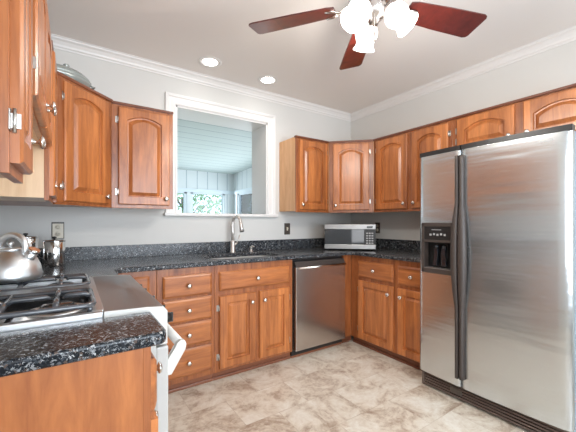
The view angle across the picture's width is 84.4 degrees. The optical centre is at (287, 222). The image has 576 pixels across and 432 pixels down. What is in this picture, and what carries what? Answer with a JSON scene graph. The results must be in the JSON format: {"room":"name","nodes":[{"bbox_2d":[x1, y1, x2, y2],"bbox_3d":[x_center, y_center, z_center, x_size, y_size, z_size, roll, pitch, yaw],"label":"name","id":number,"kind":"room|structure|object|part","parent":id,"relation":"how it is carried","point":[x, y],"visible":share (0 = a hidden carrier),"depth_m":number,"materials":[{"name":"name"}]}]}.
{"room":"kitchen","nodes":[
{"label":"kitchen","id":0,"kind":"room"},
{"bbox_2d":[0,49,350,247],"bbox_3d":[-0.685,-0.077,3.224,3.600,2.557,0.320,0,0,-34],"label":"wall","id":1,"kind":"structure","parent":0,"point":[83,226],"depth_m":2.74,"materials":[{"name":"grey paint"}]},
{"bbox_2d":[0,71,112,207],"bbox_3d":[-1.523,-0.485,2.069,0.669,0.763,0.649,0,0,-34],"label":"upper cabinet","id":2,"kind":"object","parent":1,"relation":"attached to","point":[84,113],"visible":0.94,"depth_m":1.98,"materials":[{"name":"brown wood"}]},
{"bbox_2d":[56,64,94,89],"bbox_3d":[-1.415,-0.939,2.025,0.180,0.141,0.360,0,0,27],"label":"covered dish","id":3,"kind":"object","parent":2,"relation":"on","point":[65,69],"visible":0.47,"depth_m":1.99,"materials":[{"name":"silver metal"}]},
{"bbox_3d":[-1.415,-0.958,2.025,0.174,0.063,0.294,0,0,27],"label":"lid","id":4,"kind":"part","parent":3,"relation":"part of","materials":[{"name":"grey ceramic"}]},
{"bbox_3d":[-1.300,-0.482,2.033,0.019,0.757,0.435,0,0,11],"label":"frame","id":5,"kind":"part","parent":2,"relation":"part of","materials":[{"name":"brown wood"}]},
{"bbox_3d":[-1.293,-0.858,2.032,0.033,0.018,0.435,0,0,11],"label":"moulding","id":6,"kind":"part","parent":2,"relation":"part of","materials":[{"name":"brown wood"}]},
{"bbox_3d":[-1.280,-0.478,2.028,0.022,0.705,0.346,0,0,11],"label":"door","id":7,"kind":"part","parent":2,"relation":"part of","materials":[{"name":"brown wood"}]},
{"bbox_2d":[52,222,63,238],"bbox_3d":[-1.696,0.059,2.340,0.076,0.124,0.011,0,0,-34],"label":"wall outlet","id":8,"kind":"object","parent":1,"relation":"attached to","point":[57,227],"visible":1,"depth_m":2.34,"materials":[{"name":"silver"}]},
{"bbox_2d":[111,101,172,208],"bbox_3d":[-1.156,-0.485,2.490,0.425,0.763,0.363,0,0,-34],"label":"upper cabinet","id":9,"kind":"object","parent":1,"relation":"attached to","point":[141,136],"visible":0.98,"depth_m":2.35,"materials":[{"name":"brown wood"}]},
{"bbox_3d":[-1.084,-0.858,2.384,0.425,0.018,0.033,0,0,-34],"label":"moulding","id":10,"kind":"part","parent":9,"relation":"part of","materials":[{"name":"brown wood"}]},
{"bbox_2d":[51,33,350,121],"bbox_3d":[-0.580,-1.317,3.067,3.360,0.078,0.058,0,0,-34],"label":"trim","id":11,"kind":"structure","parent":1,"relation":"attached to","point":[62,43],"depth_m":2.82,"materials":[{"name":"white paint"}]},
{"bbox_2d":[163,92,277,216],"bbox_3d":[-0.691,-0.595,3.205,1.150,1.078,0.405,0,0,-34],"label":"window","id":12,"kind":"structure","parent":1,"relation":"in","point":[262,126],"depth_m":3.27,"materials":[{"name":"white paint"}]},
{"bbox_3d":[-0.691,-0.070,3.205,1.150,0.028,0.405,0,0,-34],"label":"sill","id":13,"kind":"part","parent":12,"relation":"part of","materials":[{"name":"white paint"}]},
{"bbox_2d":[38,238,419,261],"bbox_3d":[-0.182,0.236,2.478,3.356,0.102,1.476,0,0,-34],"label":"backsplash","id":14,"kind":"structure","parent":1,"relation":"attached to","point":[143,250],"depth_m":2.88,"materials":[{"name":"stone"}]},
{"bbox_2d":[284,223,289,234],"bbox_3d":[-0.005,0.071,3.476,0.076,0.124,0.021,0,0,-34],"label":"light switch","id":15,"kind":"object","parent":1,"relation":"attached to","point":[286,225],"visible":1,"depth_m":3.47,"materials":[{"name":"brown"}]},
{"bbox_2d":[279,135,328,212],"bbox_3d":[0.181,-0.485,3.392,0.440,0.763,0.363,0,0,-34],"label":"upper cabinet","id":16,"kind":"object","parent":1,"relation":"attached to","point":[303,161],"visible":1,"depth_m":3.27,"materials":[{"name":"brown wood"}]},
{"bbox_3d":[0.252,-0.858,3.286,0.440,0.018,0.033,0,0,-34],"label":"moulding","id":17,"kind":"part","parent":16,"relation":"part of","materials":[{"name":"brown wood"}]},
{"bbox_3d":[0.253,-0.482,3.296,0.428,0.757,0.019,0,0,-34],"label":"frame","id":18,"kind":"part","parent":16,"relation":"part of","materials":[{"name":"brown wood"}]},
{"bbox_3d":[0.264,-0.480,3.278,0.358,0.701,0.022,0,0,-34],"label":"door","id":19,"kind":"part","parent":16,"relation":"part of","materials":[{"name":"brown wood"}]},
{"bbox_2d":[329,139,373,212],"bbox_3d":[0.709,-0.485,3.576,0.649,0.763,0.649,0,0,-34],"label":"upper cabinet","id":20,"kind":"object","parent":1,"relation":"attached to","point":[351,162],"visible":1,"depth_m":3.34,"materials":[{"name":"brown wood"}]},
{"bbox_3d":[0.668,-0.858,3.366,0.460,0.018,0.033,0,0,11],"label":"moulding","id":21,"kind":"part","parent":20,"relation":"part of","materials":[{"name":"brown wood"}]},
{"bbox_2d":[177,169,233,213],"bbox_3d":[-2.508,-0.099,5.480,3.344,2.000,0.100,0,0,-34],"label":"wall","id":22,"kind":"structure","parent":0,"point":[185,178],"depth_m":6.07,"materials":[{"name":"white wood"}]},
{"bbox_2d":[177,192,186,212],"bbox_3d":[-2.390,-0.164,5.547,1.215,0.830,0.060,0,0,-34],"label":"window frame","id":23,"kind":"structure","parent":22,"relation":"in","point":[183,193],"depth_m":5.85,"materials":[{"name":"white wood"}]},
{"bbox_2d":[177,188,232,194],"bbox_3d":[-2.483,-0.594,5.425,3.324,0.070,0.020,0,0,-34],"label":"trim","id":24,"kind":"structure","parent":22,"relation":"attached to","point":[178,189],"depth_m":6.02,"materials":[{"name":"white"}]},
{"bbox_2d":[191,192,224,213],"bbox_3d":[-1.549,-0.164,6.115,0.675,0.830,0.060,0,0,-34],"label":"window","id":25,"kind":"structure","parent":22,"relation":"in","point":[192,193],"depth_m":6.21,"materials":[{"name":"white"}]},
{"bbox_2d":[177,119,251,173],"bbox_3d":[-1.730,-1.059,4.328,3.344,0.190,2.680,0,0,-34],"label":"ceiling","id":26,"kind":"structure","parent":0,"point":[203,147],"depth_m":4.38,"materials":[{"name":"white wood"}]},
{"bbox_2d":[234,168,251,213],"bbox_3d":[-0.331,-0.129,5.333,0.100,2.060,2.780,0,0,-34],"label":"wall","id":27,"kind":"structure","parent":0,"point":[243,179],"depth_m":6.07,"materials":[{"name":"white wood"}]},
{"bbox_2d":[233,187,251,193],"bbox_3d":[-0.347,-0.594,5.250,0.020,0.070,2.660,0,0,-34],"label":"trim","id":28,"kind":"structure","parent":27,"relation":"attached to","point":[250,188],"depth_m":5.99,"materials":[{"name":"white wood"}]},
{"bbox_2d":[238,191,251,213],"bbox_3d":[-0.586,-0.164,5.710,0.060,0.830,1.330,0,0,-34],"label":"window","id":29,"kind":"structure","parent":27,"relation":"in","point":[244,199],"depth_m":6.05,"materials":[{"name":"white"}]},
{"bbox_2d":[47,0,575,112],"bbox_3d":[0.635,-1.406,1.268,3.600,0.100,5.040,0,0,-34],"label":"ceiling","id":30,"kind":"structure","parent":0,"point":[306,59],"depth_m":2.35,"materials":[{"name":"white paint"}]},
{"bbox_2d":[198,56,221,67],"bbox_3d":[-0.659,-1.353,2.683,0.196,0.006,0.196,0,0,-34],"label":"recessed light","id":31,"kind":"object","parent":30,"relation":"in","point":[207,61],"visible":1,"depth_m":2.67,"materials":[{"name":"white paint"}]},
{"bbox_2d":[258,75,277,84],"bbox_3d":[-0.191,-1.353,3.022,0.196,0.006,0.196,0,0,-34],"label":"recessed light","id":32,"kind":"object","parent":30,"relation":"in","point":[266,79],"visible":1,"depth_m":3.01,"materials":[{"name":"white paint"}]},
{"bbox_2d":[249,0,486,69],"bbox_3d":[0.439,-1.098,1.505,1.253,0.514,1.199,0,0,-34],"label":"ceiling fan","id":33,"kind":"object","parent":30,"relation":"hanging from","point":[361,18],"visible":1,"depth_m":1.61,"materials":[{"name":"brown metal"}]},
{"bbox_3d":[0.024,-1.062,1.672,0.455,0.039,0.153,0,0,19],"label":"blade","id":34,"kind":"part","parent":33,"relation":"part of","materials":[{"name":"brown wood"}]},
{"bbox_3d":[0.421,-1.062,1.951,0.153,0.039,0.455,0,0,1],"label":"blade","id":35,"kind":"part","parent":33,"relation":"part of","materials":[{"name":"brown wood"}]},
{"bbox_3d":[0.316,-0.959,1.461,0.149,0.153,0.118,0,0,-34],"label":"lamp shade","id":36,"kind":"part","parent":33,"relation":"part of","materials":[{"name":"white glass"}]},
{"bbox_3d":[0.327,-0.972,1.469,0.065,0.070,0.048,0,0,-34],"label":"bulb","id":37,"kind":"part","parent":33,"relation":"part of","materials":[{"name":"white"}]},
{"bbox_3d":[0.405,-0.959,1.663,0.115,0.153,0.149,0,0,-4],"label":"lamp shade","id":38,"kind":"part","parent":33,"relation":"part of","materials":[{"name":"white glass"}]},
{"bbox_3d":[0.530,-0.959,1.491,0.149,0.153,0.115,0,0,22],"label":"lamp shade","id":39,"kind":"part","parent":33,"relation":"part of","materials":[{"name":"white glass"}]},
{"bbox_3d":[0.809,-1.062,1.659,0.455,0.039,0.153,0,0,-17],"label":"blade","id":40,"kind":"part","parent":33,"relation":"part of","materials":[{"name":"brown wood"}]},
{"bbox_2d":[168,335,530,431],"bbox_3d":[0.725,1.251,1.135,3.600,0.100,4.720,0,0,-34],"label":"floor","id":41,"kind":"structure","parent":0,"point":[350,386],"depth_m":2.13,"materials":[{"name":"tile"}]},
{"bbox_2d":[0,347,161,431],"bbox_3d":[-0.646,0.762,0.766,0.651,0.878,0.221,0,0,-34],"label":"base cabinet","id":42,"kind":"object","parent":41,"relation":"on","point":[117,392],"visible":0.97,"depth_m":0.75,"materials":[{"name":"brown wood"}]},
{"bbox_2d":[0,312,165,376],"bbox_3d":[-0.649,0.253,0.752,0.650,0.136,0.232,0,0,-34],"label":"countertop","id":43,"kind":"structure","parent":42,"relation":"on","point":[22,351],"depth_m":0.78,"materials":[{"name":"stone"}]},
{"bbox_3d":[-0.427,0.728,0.916,0.019,0.810,0.217,0,0,-34],"label":"frame","id":44,"kind":"part","parent":42,"relation":"part of","materials":[{"name":"brown wood"}]},
{"bbox_3d":[-0.410,0.432,0.926,0.020,0.138,0.186,0,0,-34],"label":"drawer","id":45,"kind":"part","parent":42,"relation":"part of","materials":[{"name":"brown wood"}]},
{"bbox_3d":[-0.410,0.811,0.926,0.022,0.570,0.186,0,0,-34],"label":"door","id":46,"kind":"part","parent":42,"relation":"part of","materials":[{"name":"brown wood"}]},
{"bbox_3d":[-0.389,0.432,0.940,0.031,0.034,0.034,0,0,-34],"label":"knob","id":47,"kind":"part","parent":42,"relation":"part of","materials":[{"name":"silver metal"}]},
{"bbox_2d":[0,273,185,431],"bbox_3d":[-0.878,0.718,1.207,0.772,0.966,0.765,0,0,-34],"label":"gas range","id":48,"kind":"object","parent":41,"relation":"on","point":[44,301],"visible":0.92,"depth_m":1.07,"materials":[{"name":"white metal"}]},
{"bbox_2d":[0,232,42,283],"bbox_3d":[-1.134,0.137,1.297,0.210,0.194,0.210,0,0,-34],"label":"kettle","id":49,"kind":"object","parent":48,"relation":"on","point":[17,264],"visible":1,"depth_m":1.27,"materials":[{"name":"silver metal"}]},
{"bbox_3d":[-1.134,0.107,1.297,0.084,0.015,0.084,0,0,-34],"label":"lid","id":50,"kind":"part","parent":49,"relation":"part of","materials":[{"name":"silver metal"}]},
{"bbox_3d":[-1.134,0.090,1.297,0.026,0.026,0.026,0,0,-34],"label":"lid knob","id":51,"kind":"part","parent":49,"relation":"part of","materials":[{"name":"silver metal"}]},
{"bbox_3d":[-1.126,0.085,1.298,0.116,0.091,0.083,0,0,-34],"label":"handle","id":52,"kind":"part","parent":49,"relation":"part of","materials":[{"name":"silver metal"}]},
{"bbox_3d":[-1.060,0.139,1.301,0.064,0.065,0.047,0,0,-3],"label":"spout","id":53,"kind":"part","parent":49,"relation":"part of","materials":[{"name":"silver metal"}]},
{"bbox_2d":[0,277,103,333],"bbox_3d":[-0.983,0.283,1.136,0.518,0.035,0.765,0,0,-34],"label":"cooktop","id":54,"kind":"object","parent":48,"relation":"in","point":[45,318],"depth_m":1.03,"materials":[{"name":"silver metal"}]},
{"bbox_3d":[-0.758,0.276,1.044,0.114,0.022,0.114,0,0,-34],"label":"burner","id":55,"kind":"part","parent":48,"relation":"part of","materials":[{"name":"black"}]},
{"bbox_3d":[-0.984,0.276,1.379,0.124,0.022,0.124,0,0,-34],"label":"burner","id":56,"kind":"part","parent":48,"relation":"part of","materials":[{"name":"black"}]},
{"bbox_3d":[-0.631,0.696,1.374,0.040,0.560,0.753,0,0,-34],"label":"oven door","id":57,"kind":"part","parent":48,"relation":"part of","materials":[{"name":"white metal"}]},
{"bbox_3d":[-0.428,0.339,1.133,0.036,0.048,0.048,0,0,-34],"label":"control knob","id":58,"kind":"part","parent":48,"relation":"part of","materials":[{"name":"black plastic"}]},
{"bbox_3d":[-0.573,0.434,1.413,0.031,0.032,0.685,0,0,-34],"label":"door handle","id":59,"kind":"part","parent":48,"relation":"part of","materials":[{"name":"white metal"}]},
{"bbox_2d":[118,270,155,298],"bbox_3d":[-1.163,0.762,2.294,0.292,0.878,0.636,0,0,-34],"label":"base cabinet","id":60,"kind":"object","parent":41,"relation":"on","point":[147,279],"visible":0.02,"depth_m":2.11,"materials":[{"name":"brown wood"}]},
{"bbox_3d":[-1.019,0.422,2.057,0.225,0.127,0.020,0,0,-34],"label":"drawer","id":61,"kind":"part","parent":60,"relation":"part of","materials":[{"name":"brown wood"}]},
{"bbox_2d":[156,266,213,393],"bbox_3d":[-0.872,0.762,2.491,0.405,0.878,0.636,0,0,-34],"label":"base cabinet","id":62,"kind":"object","parent":41,"relation":"on","point":[188,293],"visible":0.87,"depth_m":2.27,"materials":[{"name":"brown wood"}]},
{"bbox_3d":[-0.712,0.625,2.265,0.347,0.161,0.020,0,0,-34],"label":"drawer","id":63,"kind":"part","parent":62,"relation":"part of","materials":[{"name":"brown wood"}]},
{"bbox_3d":[-0.712,0.450,2.265,0.347,0.154,0.020,0,0,-34],"label":"drawer","id":64,"kind":"part","parent":62,"relation":"part of","materials":[{"name":"brown wood"}]},
{"bbox_3d":[-0.712,0.800,2.265,0.347,0.158,0.020,0,0,-34],"label":"drawer","id":65,"kind":"part","parent":62,"relation":"part of","materials":[{"name":"brown wood"}]},
{"bbox_3d":[-0.712,0.997,2.265,0.347,0.192,0.020,0,0,-34],"label":"drawer","id":66,"kind":"part","parent":62,"relation":"part of","materials":[{"name":"brown wood"}]},
{"bbox_2d":[212,260,291,380],"bbox_3d":[-0.407,0.762,2.804,0.712,0.878,0.636,0,0,-34],"label":"base cabinet","id":67,"kind":"object","parent":41,"relation":"on","point":[253,301],"visible":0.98,"depth_m":2.54,"materials":[{"name":"brown wood"}]},
{"bbox_3d":[-0.390,0.834,2.481,0.308,0.550,0.022,0,0,-34],"label":"door","id":68,"kind":"part","parent":67,"relation":"part of","materials":[{"name":"brown wood"}]},
{"bbox_3d":[-0.254,0.447,2.574,0.637,0.144,0.020,0,0,-34],"label":"drawer","id":69,"kind":"part","parent":67,"relation":"part of","materials":[{"name":"brown wood"}]},
{"bbox_3d":[-0.111,0.834,2.669,0.294,0.550,0.022,0,0,-34],"label":"door","id":70,"kind":"part","parent":67,"relation":"part of","materials":[{"name":"brown wood"}]},
{"bbox_2d":[290,256,345,357],"bbox_3d":[0.148,0.765,3.170,0.606,0.872,0.641,0,0,-34],"label":"dishwasher","id":71,"kind":"object","parent":41,"relation":"on","point":[318,284],"visible":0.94,"depth_m":2.91,"materials":[{"name":"silver metal"}]},
{"bbox_3d":[0.323,0.402,2.922,0.558,0.025,0.033,0,0,-34],"label":"handle","id":72,"kind":"part","parent":71,"relation":"part of","materials":[{"name":"silver metal"}]},
{"bbox_2d":[342,255,350,342],"bbox_3d":[0.437,0.762,3.414,0.138,0.878,0.600,0,0,-34],"label":"base cabinet","id":73,"kind":"object","parent":41,"relation":"on","point":[347,258],"visible":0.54,"depth_m":3.17,"materials":[{"name":"brown wood"}]},
{"bbox_2d":[351,255,421,370],"bbox_3d":[1.102,0.762,2.979,0.651,0.878,0.862,0,0,-34],"label":"base cabinet","id":74,"kind":"object","parent":41,"relation":"on","point":[385,293],"visible":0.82,"depth_m":2.79,"materials":[{"name":"brown wood"}]},
{"bbox_2d":[38,238,419,278],"bbox_3d":[-0.182,0.253,2.478,3.356,0.136,1.476,0,0,-34],"label":"countertop","id":75,"kind":"structure","parent":74,"relation":"on","point":[115,259],"depth_m":2.67,"materials":[{"name":"stone"}]},
{"bbox_2d":[12,233,38,257],"bbox_3d":[-1.703,0.178,2.060,0.136,0.218,0.136,0,0,-34],"label":"canister","id":76,"kind":"object","parent":75,"relation":"on","point":[33,240],"visible":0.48,"depth_m":2.03,"materials":[{"name":"silver metal"}]},
{"bbox_2d":[42,236,65,266],"bbox_3d":[-1.540,0.190,2.091,0.124,0.195,0.124,0,0,-34],"label":"canister","id":77,"kind":"object","parent":75,"relation":"on","point":[53,249],"visible":1,"depth_m":2.04,"materials":[{"name":"silver metal"}]},
{"bbox_3d":[-1.540,0.118,2.091,0.124,0.014,0.124,0,0,-34],"label":"lid","id":78,"kind":"part","parent":77,"relation":"part of","materials":[{"name":"silver metal"}]},
{"bbox_2d":[210,255,262,258],"bbox_3d":[-0.404,0.411,2.780,0.720,0.179,0.420,0,0,-34],"label":"sink","id":79,"kind":"object","parent":75,"relation":"in","point":[260,255],"visible":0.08,"depth_m":2.96,"materials":[{"name":"silver metal"}]},
{"bbox_2d":[230,215,243,252],"bbox_3d":[-0.475,0.110,2.974,0.098,0.354,0.176,0,0,-34],"label":"faucet","id":80,"kind":"object","parent":75,"relation":"on","point":[232,243],"visible":1,"depth_m":2.99,"materials":[{"name":"silver metal"}]},
{"bbox_2d":[325,224,375,250],"bbox_3d":[0.665,0.153,3.418,0.515,0.268,0.366,0,0,11],"label":"microwave","id":81,"kind":"object","parent":75,"relation":"on","point":[337,236],"visible":1,"depth_m":3.25,"materials":[{"name":"silver metal"}]},
{"bbox_3d":[0.834,0.149,3.217,0.106,0.160,0.017,0,0,11],"label":"control panel","id":82,"kind":"part","parent":81,"relation":"part of","materials":[{"name":"black plastic"}]},
{"bbox_3d":[0.798,0.448,2.921,0.020,0.157,0.407,0,0,-34],"label":"drawer","id":83,"kind":"part","parent":74,"relation":"part of","materials":[{"name":"brown wood"}]},
{"bbox_3d":[0.797,0.840,2.921,0.022,0.562,0.407,0,0,-34],"label":"door","id":84,"kind":"part","parent":74,"relation":"part of","materials":[{"name":"brown wood"}]},
{"bbox_3d":[1.018,0.840,2.594,0.022,0.562,0.285,0,0,-34],"label":"door","id":85,"kind":"part","parent":74,"relation":"part of","materials":[{"name":"brown wood"}]},
{"bbox_3d":[1.018,0.448,2.595,0.020,0.157,0.285,0,0,-34],"label":"drawer","id":86,"kind":"part","parent":74,"relation":"part of","materials":[{"name":"brown wood"}]},
{"bbox_2d":[420,124,575,431],"bbox_3d":[1.505,0.343,2.190,0.827,1.716,0.872,0,0,-34],"label":"refrigerator","id":87,"kind":"object","parent":41,"relation":"on","point":[498,215],"visible":1,"depth_m":1.89,"materials":[{"name":"silver metal"}]},
{"bbox_3d":[1.063,0.181,2.238,0.056,0.358,0.234,0,0,-34],"label":"dispenser frame","id":88,"kind":"part","parent":87,"relation":"part of","materials":[{"name":"grey plastic"}]},
{"bbox_3d":[1.077,0.305,2.241,0.066,1.568,0.309,0,0,-34],"label":"freezer door","id":89,"kind":"part","parent":87,"relation":"part of","materials":[{"name":"silver metal"}]},
{"bbox_3d":[1.104,0.293,2.100,0.062,1.465,0.045,0,0,-34],"label":"handle","id":90,"kind":"part","parent":87,"relation":"part of","materials":[{"name":"grey plastic"}]},
{"bbox_3d":[1.133,0.293,2.058,0.062,1.465,0.045,0,0,-34],"label":"handle","id":91,"kind":"part","parent":87,"relation":"part of","materials":[{"name":"grey plastic"}]},
{"bbox_2d":[351,40,575,240],"bbox_3d":[2.167,-0.077,2.109,0.120,2.557,4.720,0,0,-34],"label":"wall","id":92,"kind":"structure","parent":0,"point":[554,68],"depth_m":2.90,"materials":[{"name":"grey paint"}]},
{"bbox_2d":[375,222,379,232],"bbox_3d":[1.032,0.063,3.671,0.011,0.124,0.076,0,0,-34],"label":"wall outlet","id":93,"kind":"object","parent":92,"relation":"attached to","point":[376,223],"visible":0.88,"depth_m":3.66,"materials":[{"name":"brown plastic"}]},
{"bbox_2d":[373,118,452,211],"bbox_3d":[1.239,-0.485,3.046,0.363,0.763,0.833,0,0,-34],"label":"upper cabinet","id":94,"kind":"object","parent":92,"relation":"attached to","point":[396,155],"visible":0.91,"depth_m":3.00,"materials":[{"name":"brown wood"}]},
{"bbox_3d":[1.014,-0.480,3.126,0.022,0.701,0.368,0,0,-34],"label":"door","id":95,"kind":"part","parent":94,"relation":"part of","materials":[{"name":"brown wood"}]},
{"bbox_3d":[1.133,-0.858,2.974,0.033,0.018,0.833,0,0,-34],"label":"moulding","id":96,"kind":"part","parent":94,"relation":"part of","materials":[{"name":"brown wood"}]},
{"bbox_3d":[1.241,-0.480,2.790,0.022,0.701,0.342,0,0,-34],"label":"door","id":97,"kind":"part","parent":94,"relation":"part of","materials":[{"name":"brown wood"}]},
{"bbox_2d":[351,25,575,120],"bbox_3d":[2.060,-1.317,2.109,0.058,0.078,4.600,0,0,-34],"label":"trim","id":98,"kind":"structure","parent":92,"relation":"attached to","point":[567,35],"depth_m":2.73,"materials":[{"name":"white paint"}]},
{"bbox_2d":[452,83,575,145],"bbox_3d":[1.739,-0.711,2.305,0.363,0.313,0.950,0,0,-34],"label":"upper cabinet","id":99,"kind":"object","parent":92,"relation":"attached to","point":[555,107],"visible":0.78,"depth_m":2.24,"materials":[{"name":"brown wood"}]},
{"bbox_3d":[1.492,-0.703,2.419,0.022,0.267,0.407,0,0,-34],"label":"door","id":100,"kind":"part","parent":99,"relation":"part of","materials":[{"name":"brown wood"}]},
{"bbox_3d":[1.633,-0.858,2.233,0.033,0.018,0.950,0,0,-34],"label":"moulding","id":101,"kind":"part","parent":99,"relation":"part of","materials":[{"name":"brown wood"}]},
{"bbox_3d":[1.752,-0.703,2.033,0.022,0.267,0.415,0,0,-34],"label":"door","id":102,"kind":"part","parent":99,"relation":"part of","materials":[{"name":"brown wood"}]},
{"bbox_3d":[-0.717,-0.077,0.161,0.120,2.557,4.720,0,0,-34],"label":"wall","id":103,"kind":"structure","parent":0,"visible":0},
{"bbox_2d":[0,0,45,183],"bbox_3d":[-0.763,-0.485,0.683,0.376,0.763,0.228,0,0,-34],"label":"upper cabinet","id":104,"kind":"object","parent":103,"relation":"attached to","point":[16,16],"visible":1,"depth_m":0.69,"materials":[{"name":"brown wood"}]},
{"bbox_3d":[-0.659,-0.482,0.757,0.019,0.757,0.222,0,0,-34],"label":"frame","id":105,"kind":"part","parent":104,"relation":"part of","materials":[{"name":"brown wood"}]},
{"bbox_3d":[-0.642,-0.479,0.769,0.022,0.703,0.200,0,0,-34],"label":"door","id":106,"kind":"part","parent":104,"relation":"part of","materials":[{"name":"brown wood"}]},
{"bbox_3d":[-0.662,-0.213,0.843,0.031,0.034,0.034,0,0,-34],"label":"knob","id":107,"kind":"part","parent":104,"relation":"part of","materials":[{"name":"silver metal"}]},
{"bbox_2d":[0,40,62,203],"bbox_3d":[-1.352,-0.485,1.570,0.392,0.763,0.361,0,0,-34],"label":"upper cabinet","id":108,"kind":"object","parent":103,"relation":"attached to","point":[42,185],"visible":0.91,"depth_m":1.50,"materials":[{"name":"brown wood"}]},
{"bbox_3d":[-1.240,-0.482,1.646,0.019,0.757,0.361,0,0,-34],"label":"frame","id":109,"kind":"part","parent":108,"relation":"part of","materials":[{"name":"brown wood"}]},
{"bbox_3d":[-1.221,-0.480,1.655,0.022,0.702,0.295,0,0,-34],"label":"door","id":110,"kind":"part","parent":108,"relation":"part of","materials":[{"name":"brown wood"}]},
{"bbox_3d":[-1.134,-0.179,1.569,0.031,0.034,0.034,0,0,-34],"label":"knob","id":111,"kind":"part","parent":108,"relation":"part of","materials":[{"name":"silver metal"}]},
{"bbox_2d":[33,0,56,148],"bbox_3d":[-1.038,-0.606,1.099,0.384,0.523,0.765,0,0,-34],"label":"upper cabinet","id":112,"kind":"object","parent":103,"relation":"attached to","point":[43,106],"visible":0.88,"depth_m":1.09,"materials":[{"name":"brown wood"}]},
{"bbox_3d":[-0.930,-0.603,1.172,0.019,0.517,0.760,0,0,-34],"label":"frame","id":113,"kind":"part","parent":112,"relation":"part of","materials":[{"name":"brown wood"}]},
{"bbox_3d":[-0.808,-0.593,1.029,0.022,0.477,0.357,0,0,-34],"label":"door","id":114,"kind":"part","parent":112,"relation":"part of","materials":[{"name":"brown wood"}]},
{"bbox_3d":[-1.016,-0.593,1.337,0.022,0.477,0.361,0,0,-34],"label":"door","id":115,"kind":"part","parent":112,"relation":"part of","materials":[{"name":"brown wood"}]},
{"bbox_3d":[-0.872,-0.429,1.168,0.031,0.034,0.034,0,0,-34],"label":"knob","id":116,"kind":"part","parent":112,"relation":"part of","materials":[{"name":"silver metal"}]},
{"bbox_3d":[-0.910,-0.429,1.224,0.031,0.034,0.034,0,0,-34],"label":"knob","id":117,"kind":"part","parent":112,"relation":"part of","materials":[{"name":"silver metal"}]},
{"label":"outside","id":118,"kind":"structure","parent":0,"visible":0},
{"bbox_3d":[-3.988,1.226,11.117,18.000,0.050,10.900,0,0,-34],"label":"ground","id":119,"kind":"structure","parent":118,"visible":0},
{"bbox_2d":[177,193,220,213],"bbox_3d":[-2.975,-0.436,9.087,2.522,3.323,2.584,0,0,-34],"label":"tree","id":120,"kind":"object","parent":119,"relation":"on","point":[200,207],"visible":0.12,"depth_m":9.00,"materials":[{"name":"green plant"}]}
]}

